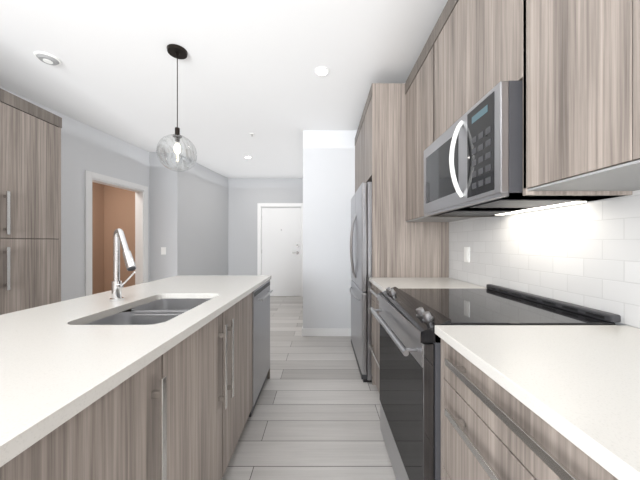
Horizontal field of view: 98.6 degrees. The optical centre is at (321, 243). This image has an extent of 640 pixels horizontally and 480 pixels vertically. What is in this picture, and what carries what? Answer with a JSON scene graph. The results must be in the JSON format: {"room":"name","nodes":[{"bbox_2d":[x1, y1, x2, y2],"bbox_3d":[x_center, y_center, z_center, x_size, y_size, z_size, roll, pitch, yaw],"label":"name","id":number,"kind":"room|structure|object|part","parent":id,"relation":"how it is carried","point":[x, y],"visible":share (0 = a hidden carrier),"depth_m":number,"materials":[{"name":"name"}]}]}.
{"room":"kitchen","nodes":[
{"label":"kitchen","id":0,"kind":"room"},
{"bbox_2d":[0,87,148,300],"bbox_3d":[-2.985,-0.135,3.429,0.120,2.690,2.061,0,0,8],"label":"wall","id":1,"kind":"structure","parent":0,"point":[84,147],"depth_m":3.33,"materials":[{"name":"white paint"}]},
{"bbox_2d":[85,170,147,295],"bbox_3d":[-2.914,0.152,3.897,0.267,2.115,1.003,0,0,0],"label":"door frame","id":2,"kind":"structure","parent":1,"relation":"attached to","point":[141,231],"depth_m":4.17,"materials":[{"name":"white wood"}]},
{"bbox_2d":[92,182,96,294],"bbox_3d":[-4.560,-0.135,4.022,0.507,2.690,3.086,0,0,0],"label":"wall","id":3,"kind":"structure","parent":0,"point":[94,185],"depth_m":5.25,"materials":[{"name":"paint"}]},
{"bbox_2d":[97,183,134,292],"bbox_3d":[-3.548,-0.135,5.402,1.512,2.690,0.300,0,0,0],"label":"wall","id":4,"kind":"structure","parent":0,"point":[113,209],"depth_m":5.40,"materials":[{"name":"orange paint"}]},
{"bbox_2d":[149,152,176,281],"bbox_3d":[-2.651,-0.135,4.527,0.542,2.690,0.120,0,0,-9],"label":"wall","id":5,"kind":"structure","parent":0,"point":[162,205],"depth_m":4.47,"materials":[{"name":"grey paint"}]},
{"bbox_2d":[161,247,165,254],"bbox_3d":[-2.578,0.120,4.472,0.075,0.120,0.010,0,0,-9],"label":"switch plate","id":6,"kind":"object","parent":5,"relation":"attached to","point":[163,250],"visible":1,"depth_m":4.47,"materials":[{"name":"white plastic"}]},
{"bbox_2d":[177,154,227,275],"bbox_3d":[-2.299,-0.135,5.464,0.120,2.690,1.906,0,0,8],"label":"wall","id":7,"kind":"structure","parent":0,"point":[202,220],"depth_m":5.20,"materials":[{"name":"grey paint"}]},
{"bbox_2d":[0,0,447,177],"bbox_3d":[-1.900,-1.530,1.650,6.600,0.100,9.900,0,0,0],"label":"ceiling","id":8,"kind":"structure","parent":0,"point":[246,68],"depth_m":2.29,"materials":[{"name":"white paint"}]},
{"bbox_2d":[34,51,61,65],"bbox_3d":[-2.186,-1.465,2.194,0.160,0.030,0.160,0,0,0],"label":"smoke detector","id":9,"kind":"object","parent":8,"relation":"attached to","point":[47,58],"visible":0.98,"depth_m":2.17,"materials":[{"name":"white plastic"}]},
{"bbox_2d":[156,44,196,171],"bbox_3d":[-1.110,-1.017,2.110,0.276,0.926,0.276,0,0,0],"label":"pendant light","id":10,"kind":"object","parent":8,"relation":"hanging from","point":[177,51],"visible":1,"depth_m":2.10,"materials":[{"name":"clear glass"}]},
{"bbox_3d":[-1.110,-0.692,2.110,0.276,0.276,0.276,0,0,0],"label":"globe","id":11,"kind":"part","parent":10,"relation":"part of","materials":[{"name":"clear glass"}]},
{"bbox_2d":[315,66,328,75],"bbox_3d":[0.000,-1.476,2.360,0.124,0.007,0.124,0,0,0],"label":"recessed light","id":12,"kind":"object","parent":8,"relation":"in","point":[321,71],"visible":1,"depth_m":2.35,"materials":[{"name":"white"}]},
{"bbox_2d":[228,178,302,274],"bbox_3d":[-1.339,-0.135,6.325,2.177,2.690,0.150,0,0,0],"label":"wall","id":13,"kind":"structure","parent":0,"point":[246,196],"depth_m":6.25,"materials":[{"name":"grey paint"}]},
{"bbox_2d":[257,203,302,296],"bbox_3d":[-0.930,0.147,6.302,1.070,2.125,0.136,0,0,0],"label":"door frame","id":14,"kind":"structure","parent":13,"relation":"attached to","point":[259,205],"depth_m":6.23,"materials":[{"name":"white wood"}]},
{"bbox_2d":[262,207,300,295],"bbox_3d":[-0.932,0.189,6.271,0.892,2.026,0.105,0,0,0],"label":"entry door","id":15,"kind":"structure","parent":13,"relation":"in","point":[281,246],"depth_m":6.28,"materials":[{"name":"white wood"}]},
{"bbox_2d":[222,296,395,479],"bbox_3d":[-1.900,1.260,1.650,6.600,0.100,9.900,0,0,0],"label":"floor","id":16,"kind":"structure","parent":0,"point":[315,414],"depth_m":1.91,"materials":[{"name":"grey wood"}]},
{"bbox_2d":[0,88,61,314],"bbox_3d":[-2.668,0.055,1.933,0.774,2.310,0.904,0,0,0],"label":"tall cabinet","id":17,"kind":"object","parent":16,"relation":"on","point":[30,205],"visible":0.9,"depth_m":2.13,"materials":[{"name":"laminate"}]},
{"bbox_2d":[0,280,272,479],"bbox_3d":[-0.860,0.765,0.950,0.878,0.890,3.060,0,0,0],"label":"kitchen island","id":18,"kind":"object","parent":16,"relation":"on","point":[163,379],"depth_m":0.87,"materials":[{"name":"laminate"}]},
{"bbox_2d":[0,276,270,455],"bbox_3d":[-0.883,0.305,0.950,0.844,0.030,3.100,0,0,0],"label":"island countertop","id":19,"kind":"structure","parent":18,"relation":"on","point":[50,363],"depth_m":0.78,"materials":[{"name":"white stone"}]},
{"bbox_2d":[108,228,139,299],"bbox_3d":[-0.978,0.107,1.354,0.195,0.366,0.152,0,0,0],"label":"faucet","id":20,"kind":"object","parent":19,"relation":"on","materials":[{"name":"silver metal"}]},
{"bbox_2d":[76,296,211,323],"bbox_3d":[-0.760,0.416,1.290,0.422,0.216,0.636,0,0,0],"label":"sink","id":21,"kind":"object","parent":19,"relation":"in","point":[159,309],"depth_m":1.29,"materials":[{"name":"silver metal"}]},
{"bbox_2d":[349,182,371,381],"bbox_3d":[0.673,0.338,2.834,0.764,1.745,0.912,0,0,0],"label":"refrigerator","id":22,"kind":"object","parent":16,"relation":"on","point":[361,241],"visible":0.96,"depth_m":2.40,"materials":[{"name":"silver metal"}]},
{"bbox_2d":[369,285,380,393],"bbox_3d":[0.753,0.765,2.046,0.663,0.890,0.604,0,0,0],"label":"base cabinet","id":23,"kind":"object","parent":16,"relation":"on","point":[375,324],"depth_m":2.16,"materials":[{"name":"laminate"}]},
{"bbox_2d":[369,277,484,291],"bbox_3d":[0.742,0.305,2.045,0.684,0.030,0.606,0,0,0],"label":"countertop","id":24,"kind":"structure","parent":23,"relation":"on","point":[382,283],"depth_m":1.99,"materials":[{"name":"white stone"}]},
{"bbox_2d":[355,83,448,384],"bbox_3d":[0.755,-0.080,2.969,0.658,2.580,1.238,0,0,0],"label":"cabinet","id":25,"kind":"object","parent":16,"relation":"on","point":[401,247],"visible":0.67,"depth_m":2.35,"materials":[{"name":"laminate"}]},
{"bbox_2d":[370,284,620,479],"bbox_3d":[0.685,0.733,1.360,0.774,0.954,0.754,0,0,0],"label":"range","id":26,"kind":"object","parent":16,"relation":"on","point":[410,380],"visible":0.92,"depth_m":1.15,"materials":[{"name":"grey"}]},
{"bbox_2d":[440,337,612,479],"bbox_3d":[0.753,0.765,0.524,0.663,0.890,0.903,0,0,0],"label":"base cabinet","id":27,"kind":"object","parent":16,"relation":"on","point":[485,434],"depth_m":0.67,"materials":[{"name":"laminate"}]},
{"bbox_2d":[435,325,639,479],"bbox_3d":[0.742,0.305,-0.161,0.684,0.030,2.278,0,0,0],"label":"countertop","id":28,"kind":"structure","parent":27,"relation":"on","point":[582,382],"depth_m":0.61,"materials":[{"name":"white stone"}]},
{"bbox_2d":[303,130,356,327],"bbox_3d":[0.480,-0.135,4.985,1.460,2.690,2.770,0,0,0],"label":"wall","id":29,"kind":"structure","parent":0,"point":[328,175],"depth_m":3.60,"materials":[{"name":"white paint"}]},
{"bbox_2d":[304,328,350,335],"bbox_3d":[0.422,1.160,3.595,1.326,0.100,0.016,0,0,0],"label":"baseboard","id":30,"kind":"structure","parent":29,"relation":"attached to","point":[326,331],"depth_m":3.59,"materials":[{"name":"white"}]},
{"bbox_2d":[456,279,639,328],"bbox_3d":[1.150,-0.135,0.240,0.120,2.690,6.720,0,0,0],"label":"wall","id":31,"kind":"structure","parent":0,"point":[616,323],"depth_m":1.01,"materials":[{"name":"white tile"}]},
{"bbox_2d":[405,61,456,221],"bbox_3d":[0.898,-0.770,2.196,0.372,1.160,0.303,0,0,0],"label":"upper cabinet","id":32,"kind":"object","parent":31,"relation":"attached to","point":[411,82],"depth_m":2.19,"materials":[{"name":"laminate"}]},
{"bbox_2d":[417,32,475,219],"bbox_3d":[0.898,-0.770,1.894,0.372,1.160,0.301,0,0,0],"label":"upper cabinet","id":33,"kind":"object","parent":31,"relation":"attached to","point":[425,59],"depth_m":1.93,"materials":[{"name":"laminate"}]},
{"bbox_2d":[433,0,460,141],"bbox_3d":[0.898,-0.970,1.552,0.372,0.760,0.384,0,0,0],"label":"upper cabinet","id":34,"kind":"object","parent":31,"relation":"attached to","point":[447,30],"depth_m":1.56,"materials":[{"name":"laminate"}]},
{"bbox_2d":[461,0,516,116],"bbox_3d":[0.898,-0.970,1.168,0.372,0.760,0.383,0,0,0],"label":"upper cabinet","id":35,"kind":"object","parent":31,"relation":"attached to","point":[488,27],"depth_m":1.20,"materials":[{"name":"laminate"}]},
{"bbox_2d":[424,81,621,216],"bbox_3d":[0.833,-0.376,1.360,0.501,0.417,0.748,0,0,0],"label":"over-the-range microwave","id":36,"kind":"object","parent":35,"relation":"attached to","point":[473,161],"visible":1,"depth_m":1.12,"materials":[{"name":"grey metal"}]},
{"bbox_2d":[449,190,639,327],"bbox_3d":[1.088,0.035,0.524,0.004,0.509,3.648,0,0,0],"label":"tile backsplash","id":37,"kind":"structure","parent":31,"relation":"attached to","point":[585,254],"depth_m":1.23,"materials":[{"name":"white tile"}]},
{"bbox_2d":[464,247,469,261],"bbox_3d":[1.080,0.083,2.055,0.010,0.115,0.070,0,0,0],"label":"electrical outlet plate","id":38,"kind":"object","parent":37,"relation":"attached to","point":[466,254],"visible":1,"depth_m":2.04,"materials":[{"name":"white plastic"}]},
{"bbox_2d":[517,0,639,195],"bbox_3d":[0.898,-0.770,0.805,0.372,1.160,0.344,0,0,0],"label":"upper cabinet","id":39,"kind":"object","parent":31,"relation":"attached to","point":[573,66],"depth_m":0.81,"materials":[{"name":"laminate"}]},
{"bbox_2d":[617,0,639,167],"bbox_3d":[0.898,-0.770,0.462,0.372,1.160,0.342,0,0,0],"label":"upper cabinet","id":40,"kind":"object","parent":31,"relation":"attached to","point":[628,11],"depth_m":0.64,"materials":[{"name":"laminate"}]}
]}

